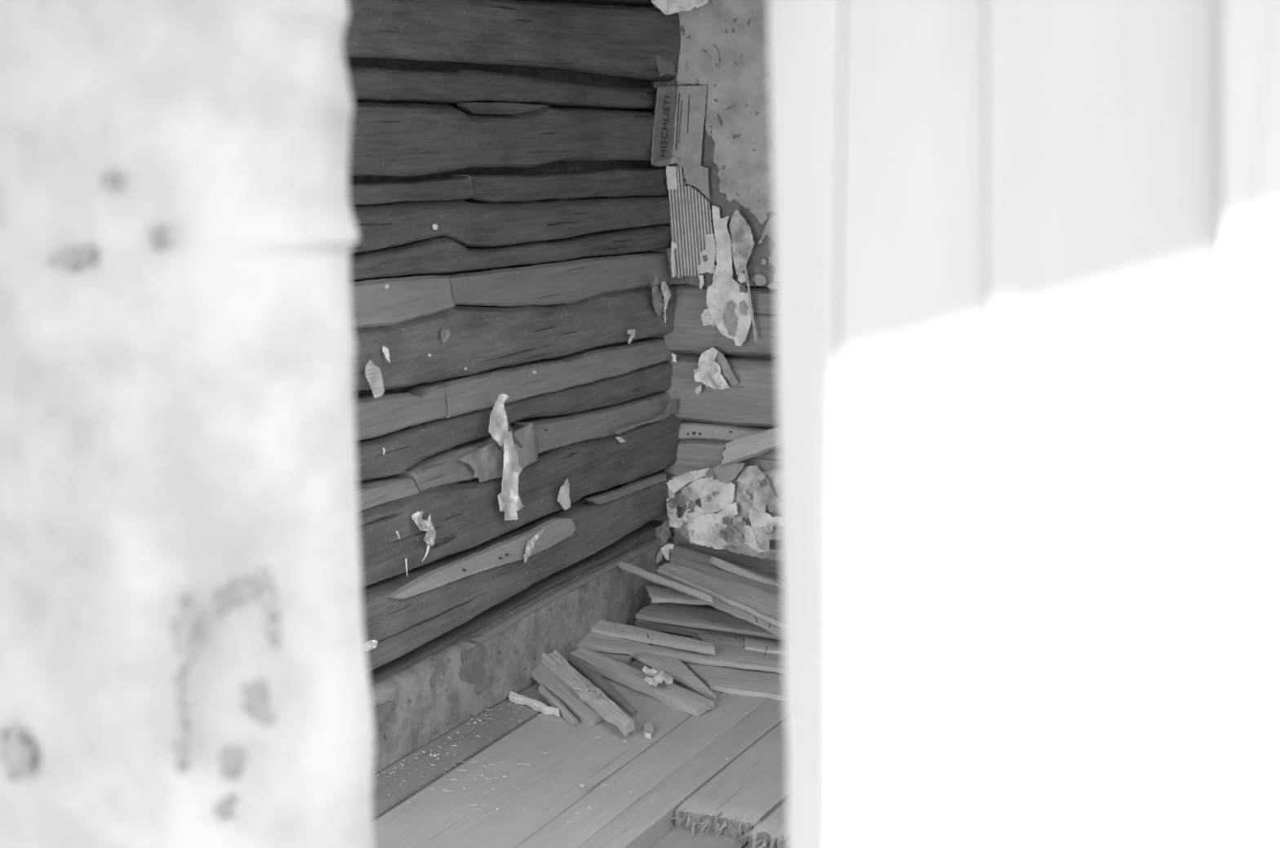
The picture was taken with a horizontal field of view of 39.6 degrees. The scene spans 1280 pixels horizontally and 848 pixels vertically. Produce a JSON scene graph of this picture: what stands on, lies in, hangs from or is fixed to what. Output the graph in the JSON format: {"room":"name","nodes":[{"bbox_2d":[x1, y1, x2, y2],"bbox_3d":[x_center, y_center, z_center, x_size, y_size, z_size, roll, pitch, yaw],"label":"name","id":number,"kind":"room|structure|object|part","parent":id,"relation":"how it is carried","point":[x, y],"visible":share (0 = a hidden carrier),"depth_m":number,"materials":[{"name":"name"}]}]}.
{"room":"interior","nodes":[
{"label":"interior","id":0,"kind":"room"},
{"bbox_2d":[342,0,681,775],"bbox_3d":[-0.796,-0.391,3.690,0.228,2.700,3.812,5,11,26],"label":"wall","id":1,"kind":"structure","parent":0,"point":[521,130],"depth_m":4.47,"materials":[{"name":"grey wood"}]},
{"bbox_2d":[364,640,377,651],"bbox_3d":[-0.607,0.497,3.993,0.013,0.027,0.069,5,11,26],"label":"paper scrap","id":2,"kind":"object","parent":1,"relation":"attached to","point":[370,645],"visible":0.88,"depth_m":4.00,"materials":[{"name":"white paper"}]},
{"bbox_2d":[364,360,384,398],"bbox_3d":[-0.588,-0.101,3.938,0.014,0.089,0.086,5,11,26],"label":"scrap","id":3,"kind":"object","parent":1,"relation":"attached to","point":[373,374],"visible":1,"depth_m":3.94,"materials":[{"name":"grey paper"}]},
{"bbox_2d":[382,346,390,362],"bbox_3d":[-0.568,-0.155,3.980,0.004,0.041,0.028,5,11,26],"label":"paper scrap","id":4,"kind":"object","parent":1,"relation":"attached to","point":[385,350],"visible":1,"depth_m":3.98,"materials":[{"name":"white paper"}]},
{"bbox_2d":[404,558,407,576],"bbox_3d":[-0.540,0.332,4.115,0.006,0.043,0.007,5,11,26],"label":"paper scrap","id":5,"kind":"object","parent":1,"relation":"on","point":[406,559],"visible":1,"depth_m":4.11,"materials":[{"name":"paper"}]},
{"bbox_2d":[411,511,435,561],"bbox_3d":[-0.504,0.260,4.157,0.036,0.131,0.107,2,10,13],"label":"paper","id":6,"kind":"object","parent":1,"relation":"hanging from","point":[423,525],"visible":1,"depth_m":4.16,"materials":[{"name":"white paper"}]},
{"bbox_2d":[432,223,438,230],"bbox_3d":[-0.475,-0.458,4.130,0.002,0.014,0.023,5,11,29],"label":"paper fleck","id":7,"kind":"object","parent":1,"relation":"attached to","point":[435,226],"visible":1,"depth_m":4.13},
{"bbox_2d":[440,328,449,342],"bbox_3d":[-0.459,-0.209,4.196,0.004,0.032,0.041,4,11,22],"label":"paper scrap","id":8,"kind":"object","parent":1,"relation":"attached to","point":[445,335],"visible":1,"depth_m":4.20,"materials":[{"name":"grey paper"}]},
{"bbox_2d":[457,442,502,482],"bbox_3d":[-0.396,0.102,4.414,0.006,0.096,0.213,5,11,26],"label":"paper","id":9,"kind":"object","parent":1,"relation":"attached to","point":[486,461],"visible":1,"depth_m":4.44,"materials":[{"name":"grey paper"}]},
{"bbox_2d":[488,394,524,520],"bbox_3d":[-0.335,0.088,4.451,0.025,0.335,0.199,3,10,18],"label":"paper strip","id":10,"kind":"object","parent":1,"relation":"hanging from","point":[509,500],"visible":1,"depth_m":4.46,"materials":[{"name":"white paper"}]},
{"bbox_2d":[524,528,544,562],"bbox_3d":[-0.273,0.316,4.613,0.015,0.071,0.119,5,11,26],"label":"paper scrap","id":11,"kind":"object","parent":1,"relation":"attached to","point":[530,544],"visible":1,"depth_m":4.60,"materials":[{"name":"grey paper"}]},
{"bbox_2d":[557,478,570,510],"bbox_3d":[-0.203,0.191,4.774,0.008,0.086,0.084,4,11,23],"label":"paper scrap","id":12,"kind":"object","parent":1,"relation":"attached to","point":[563,498],"visible":1,"depth_m":4.77,"materials":[{"name":"grey paper"}]},
{"bbox_2d":[614,436,626,442],"bbox_3d":[-0.056,0.043,5.045,0.005,0.023,0.063,5,11,28],"label":"paper scrap","id":13,"kind":"object","parent":1,"relation":"attached to","point":[620,439],"visible":1,"depth_m":5.04,"materials":[{"name":"grey paper"}]},
{"bbox_2d":[627,329,635,343],"bbox_3d":[-0.024,-0.250,5.071,0.004,0.041,0.049,5,11,26],"label":"paper scrap","id":14,"kind":"object","parent":1,"relation":"attached to","point":[632,332],"visible":1,"depth_m":5.07,"materials":[{"name":"grey paper"}]},
{"bbox_2d":[650,271,671,322],"bbox_3d":[0.058,-0.372,5.205,0.020,0.160,0.144,5,11,26],"label":"flap","id":15,"kind":"object","parent":1,"relation":"attached to","point":[657,301],"visible":1,"depth_m":5.21,"materials":[{"name":"grey paper"}]},
{"bbox_2d":[655,54,675,76],"bbox_3d":[0.072,-1.049,5.138,0.005,0.091,0.142,5,11,25],"label":"paper scrap","id":16,"kind":"object","parent":1,"relation":"attached to","point":[664,67],"visible":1,"depth_m":5.14,"materials":[{"name":"grey paper"}]},
{"bbox_2d":[650,84,706,167],"bbox_3d":[0.088,-0.861,5.178,0.207,0.247,0.088,-7,12,-37],"label":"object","id":17,"kind":"object","parent":1,"relation":"attached to","point":[688,122],"visible":1,"depth_m":5.21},
{"bbox_3d":[0.146,-0.869,5.220,0.103,0.247,0.011,3,10,15],"label":"panel","id":18,"kind":"part","parent":17,"relation":"part of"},
{"bbox_2d":[651,0,707,14],"bbox_3d":[0.109,-1.210,5.034,0.189,0.099,0.024,5,11,26],"label":"sheet","id":19,"kind":"object","parent":1,"relation":"attached to","point":[666,6],"visible":1,"depth_m":5.04,"materials":[{"name":"paper"}]},
{"bbox_2d":[372,624,787,847],"bbox_3d":[1.315,1.094,2.911,4.800,0.162,3.970,5,11,26],"label":"floor","id":20,"kind":"structure","parent":0,"point":[740,802],"depth_m":4.06,"materials":[{"name":"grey wood"}]},
{"bbox_2d":[508,691,560,716],"bbox_3d":[-0.270,0.718,4.548,0.200,0.024,0.028,10,14,44],"label":"stick","id":21,"kind":"object","parent":20,"relation":"on","point":[513,697],"visible":1,"depth_m":4.54,"materials":[{"name":"white wood"}]},
{"bbox_2d":[406,718,695,823],"bbox_3d":[-0.215,0.799,4.124,0.617,0.001,0.638,5,11,26],"label":"straw","id":22,"kind":"object","parent":20,"relation":"on","point":[485,718],"visible":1,"depth_m":4.05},
{"bbox_2d":[538,685,577,727],"bbox_3d":[-0.208,0.717,4.527,0.020,0.032,0.256,-4,11,-23],"label":"stick","id":23,"kind":"object","parent":20,"relation":"on","point":[553,701],"visible":1,"depth_m":4.51,"materials":[{"name":"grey wood"}]},
{"bbox_2d":[377,703,746,844],"bbox_3d":[-0.186,0.789,4.166,0.694,0.007,1.146,5,11,26],"label":"crumbs","id":24,"kind":"object","parent":20,"relation":"on","point":[474,722],"visible":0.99,"depth_m":4.22,"materials":[{"name":"grey"}]},
{"bbox_2d":[531,662,604,726],"bbox_3d":[-0.195,0.692,4.619,0.074,0.051,0.436,-5,11,-26],"label":"plank","id":25,"kind":"object","parent":20,"relation":"on","point":[542,674],"visible":0.8,"depth_m":4.58,"materials":[{"name":"grey wood"}]},
{"bbox_2d":[541,649,634,736],"bbox_3d":[-0.144,0.684,4.543,0.071,0.064,0.539,-4,11,-23],"label":"plank","id":26,"kind":"object","parent":25,"relation":"on","point":[587,692],"visible":1,"depth_m":4.51,"materials":[{"name":"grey wood"}]},
{"bbox_2d":[568,657,636,717],"bbox_3d":[-0.109,0.686,4.746,0.050,0.016,0.566,-3,11,-20],"label":"stick","id":27,"kind":"object","parent":20,"relation":"on","point":[594,677],"visible":0.85,"depth_m":4.69,"materials":[{"name":"grey wood"}]},
{"bbox_2d":[595,651,631,665],"bbox_3d":[-0.135,0.634,4.987,0.288,0.024,0.052,7,12,33],"label":"plank","id":28,"kind":"object","parent":20,"relation":"on","point":[624,658],"visible":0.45,"depth_m":4.92,"materials":[{"name":"grey wood"}]},
{"bbox_2d":[568,647,715,717],"bbox_3d":[-0.005,0.678,4.712,0.075,0.044,0.556,-8,13,-39],"label":"plank","id":29,"kind":"object","parent":20,"relation":"on","point":[673,695],"visible":0.91,"depth_m":4.67,"materials":[{"name":"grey wood"}]},
{"bbox_2d":[642,666,673,686],"bbox_3d":[0.047,0.653,4.626,0.078,0.015,0.150,-1,10,-3],"label":"crumpled paper","id":30,"kind":"object","parent":29,"relation":"on","point":[660,676],"visible":1,"depth_m":4.61,"materials":[{"name":"white paper"}]},
{"bbox_2d":[643,721,653,738],"bbox_3d":[0.020,0.753,4.372,0.027,0.017,0.092,-1,10,-5],"label":"chip","id":31,"kind":"object","parent":20,"relation":"on","point":[648,731],"visible":1,"depth_m":4.36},
{"bbox_2d":[630,653,718,700],"bbox_3d":[0.116,0.669,4.754,0.076,0.051,0.352,-8,13,-40],"label":"plank","id":32,"kind":"object","parent":20,"relation":"on","point":[676,668],"visible":0.99,"depth_m":4.75,"materials":[{"name":"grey wood"}]},
{"bbox_2d":[634,619,783,643],"bbox_3d":[0.310,0.612,5.041,0.739,0.030,0.041,6,11,30],"label":"plank","id":33,"kind":"object","parent":20,"relation":"on","point":[685,630],"visible":0.26,"depth_m":5.13,"materials":[{"name":"grey wood"}]},
{"bbox_2d":[635,600,783,640],"bbox_3d":[0.339,0.579,5.004,0.794,0.031,0.152,6,12,33],"label":"plank","id":34,"kind":"object","parent":33,"relation":"on","point":[670,613],"visible":0.45,"depth_m":5.10,"materials":[{"name":"grey wood"}]},
{"bbox_2d":[645,585,709,604],"bbox_3d":[0.112,0.502,5.153,0.276,0.041,0.070,7,12,34],"label":"plank","id":35,"kind":"object","parent":34,"relation":"on","point":[656,594],"visible":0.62,"depth_m":5.15,"materials":[{"name":"grey wood"}]},
{"bbox_2d":[675,558,782,596],"bbox_3d":[0.308,0.475,5.120,0.466,0.109,0.096,5,11,27],"label":"plank","id":36,"kind":"object","parent":34,"relation":"on","point":[770,588],"visible":0.34,"depth_m":5.15,"materials":[{"name":"grey wood"}]},
{"bbox_2d":[667,542,782,582],"bbox_3d":[0.298,0.446,5.237,0.536,0.119,0.116,5,11,26],"label":"plank","id":37,"kind":"object","parent":36,"relation":"on","point":[677,553],"visible":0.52,"depth_m":5.29,"materials":[{"name":"grey wood"}]},
{"bbox_2d":[655,543,674,563],"bbox_3d":[0.075,0.391,5.354,0.059,0.064,0.015,5,11,26],"label":"scrap","id":38,"kind":"object","parent":37,"relation":"on","point":[664,550],"visible":1,"depth_m":5.36,"materials":[{"name":"paper"}]},
{"bbox_2d":[666,465,782,560],"bbox_3d":[0.285,0.262,5.257,0.538,0.286,0.190,5,11,26],"label":"wallpaper","id":39,"kind":"object","parent":37,"relation":"on","point":[742,515],"visible":0.83,"depth_m":5.27,"materials":[{"name":"paper"}]},
{"bbox_2d":[713,462,744,484],"bbox_3d":[0.262,0.144,5.250,0.100,0.068,0.005,4,11,24],"label":"sheet","id":40,"kind":"object","parent":39,"relation":"on","point":[726,474],"visible":1,"depth_m":5.25,"materials":[{"name":"grey paper"}]},
{"bbox_2d":[721,426,778,466],"bbox_3d":[0.380,0.049,5.202,0.278,0.165,0.057,2,10,13],"label":"leaning board","id":41,"kind":"object","parent":39,"relation":"on","point":[736,451],"visible":0.6,"depth_m":5.20,"materials":[{"name":"grey wood"}]},
{"bbox_2d":[709,556,782,587],"bbox_3d":[0.351,0.457,5.171,0.345,0.107,0.042,5,11,26],"label":"plank","id":42,"kind":"object","parent":37,"relation":"on","point":[723,565],"visible":0.65,"depth_m":5.18,"materials":[{"name":"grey wood"}]},
{"bbox_2d":[692,632,744,648],"bbox_3d":[0.218,0.609,4.974,0.175,0.022,0.072,4,11,20],"label":"plank","id":43,"kind":"object","parent":20,"relation":"on","point":[721,640],"visible":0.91,"depth_m":4.96,"materials":[{"name":"grey wood"}]},
{"bbox_2d":[682,661,785,700],"bbox_3d":[0.333,0.688,4.715,0.526,0.023,0.202,3,10,19],"label":"plank","id":44,"kind":"object","parent":20,"relation":"on","point":[750,682],"visible":0.56,"depth_m":4.72,"materials":[{"name":"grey wood"}]},
{"bbox_2d":[577,630,783,674],"bbox_3d":[0.203,0.613,4.904,0.888,0.060,0.175,4,11,22],"label":"plank","id":45,"kind":"object","parent":44,"relation":"on","point":[725,655],"visible":0.6,"depth_m":4.86,"materials":[{"name":"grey wood"}]},
{"bbox_2d":[591,619,715,654],"bbox_3d":[0.011,0.592,4.958,0.498,0.030,0.065,7,12,35],"label":"plank","id":46,"kind":"object","parent":45,"relation":"on","point":[614,629],"visible":0.92,"depth_m":4.93,"materials":[{"name":"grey wood"}]},
{"bbox_2d":[656,562,783,639],"bbox_3d":[0.306,0.509,4.979,0.611,0.153,0.166,9,13,41],"label":"plank","id":47,"kind":"object","parent":45,"relation":"on","point":[761,608],"visible":0.73,"depth_m":4.97,"materials":[{"name":"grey wood"}]},
{"bbox_2d":[617,561,714,605],"bbox_3d":[0.061,0.444,5.020,0.029,0.038,0.473,-8,13,-38],"label":"thin lath","id":48,"kind":"object","parent":47,"relation":"on","point":[650,576],"visible":0.99,"depth_m":4.99,"materials":[{"name":"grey wood"}]},
{"bbox_2d":[744,637,783,654],"bbox_3d":[0.421,0.619,4.867,0.320,0.016,0.084,4,12,24],"label":"plank","id":49,"kind":"object","parent":45,"relation":"on","point":[774,647],"visible":0.36,"depth_m":4.88,"materials":[{"name":"grey wood"}]},
{"bbox_2d":[0,0,1279,847],"bbox_3d":[0.394,0.108,0.980,4.886,2.550,0.174,5,11,26],"label":"wall","id":50,"kind":"structure","parent":0,"point":[1027,252],"depth_m":1.03,"materials":[{"name":"white paint"}]},
{"bbox_3d":[-0.416,0.044,1.347,0.433,2.550,0.105,5,11,26],"label":"door post","id":51,"kind":"part","parent":50,"relation":"part of","materials":[{"name":"white paint"}]},
{"bbox_2d":[653,0,782,609],"bbox_3d":[2.149,-0.516,4.408,4.860,2.700,0.212,5,11,26],"label":"wall","id":52,"kind":"structure","parent":0,"point":[724,48],"depth_m":5.23,"materials":[{"name":"wood"}]},
{"bbox_2d":[654,519,671,542],"bbox_3d":[0.062,0.333,5.454,0.077,0.092,0.032,6,12,32],"label":"lump","id":53,"kind":"object","parent":52,"relation":"on","point":[663,532],"visible":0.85,"depth_m":5.44,"materials":[{"name":"grey paper"}]},
{"bbox_2d":[671,353,676,362],"bbox_3d":[0.103,-0.200,5.376,0.016,0.028,0.004,4,11,21],"label":"tab","id":54,"kind":"object","parent":52,"relation":"attached to","point":[673,355],"visible":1,"depth_m":5.38,"materials":[{"name":"white paper"}]},
{"bbox_2d":[665,165,715,278],"bbox_3d":[0.150,-0.597,5.268,0.173,0.334,0.024,5,11,26],"label":"cardboard","id":55,"kind":"object","parent":52,"relation":"attached to","point":[693,247],"visible":1,"depth_m":5.27,"materials":[{"name":"cardboard"}]},
{"bbox_2d":[698,275,704,288],"bbox_3d":[0.181,-0.421,5.284,0.020,0.042,0.006,5,11,26],"label":"tab","id":56,"kind":"object","parent":52,"relation":"attached to","point":[700,277],"visible":1,"depth_m":5.28,"materials":[{"name":"white paper"}]},
{"bbox_2d":[700,308,715,326],"bbox_3d":[0.202,-0.317,5.287,0.045,0.054,0.006,4,11,24],"label":"tab","id":57,"kind":"object","parent":52,"relation":"attached to","point":[706,317],"visible":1,"depth_m":5.29,"materials":[{"name":"grey paper"}]},
{"bbox_2d":[693,347,737,395],"bbox_3d":[0.222,-0.156,5.293,0.142,0.148,0.035,5,11,26],"label":"crumpled paper","id":58,"kind":"object","parent":52,"relation":"attached to","point":[711,362],"visible":1,"depth_m":5.29,"materials":[{"name":"white paper"}]},
{"bbox_2d":[711,205,733,278],"bbox_3d":[0.242,-0.523,5.234,0.070,0.239,0.009,5,11,26],"label":"paper","id":59,"kind":"object","parent":52,"relation":"attached to","point":[723,245],"visible":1,"depth_m":5.23,"materials":[{"name":"grey paper"}]},
{"bbox_2d":[706,265,753,346],"bbox_3d":[0.262,-0.349,5.236,0.152,0.231,0.033,6,12,30],"label":"paper","id":60,"kind":"object","parent":52,"relation":"attached to","point":[727,302],"visible":1,"depth_m":5.23,"materials":[{"name":"grey paper"}]},
{"bbox_2d":[728,209,754,275],"bbox_3d":[0.298,-0.531,5.195,0.081,0.191,0.017,5,11,26],"label":"paper","id":61,"kind":"object","parent":52,"relation":"attached to","point":[743,242],"visible":1,"depth_m":5.20,"materials":[{"name":"grey paper"}]},
{"bbox_2d":[743,265,757,341],"bbox_3d":[0.322,-0.353,5.195,0.043,0.222,0.011,2,10,10],"label":"thin lath","id":62,"kind":"object","parent":52,"relation":"attached to","point":[744,266],"visible":1,"depth_m":5.19,"materials":[{"name":"grey wood"}]},
{"bbox_2d":[737,272,746,283],"bbox_3d":[0.299,-0.427,5.200,0.033,0.033,0.011,5,11,26],"label":"tab","id":63,"kind":"object","parent":62,"relation":"attached to","point":[741,277],"visible":1,"depth_m":5.20,"materials":[{"name":"white paper"}]}
]}

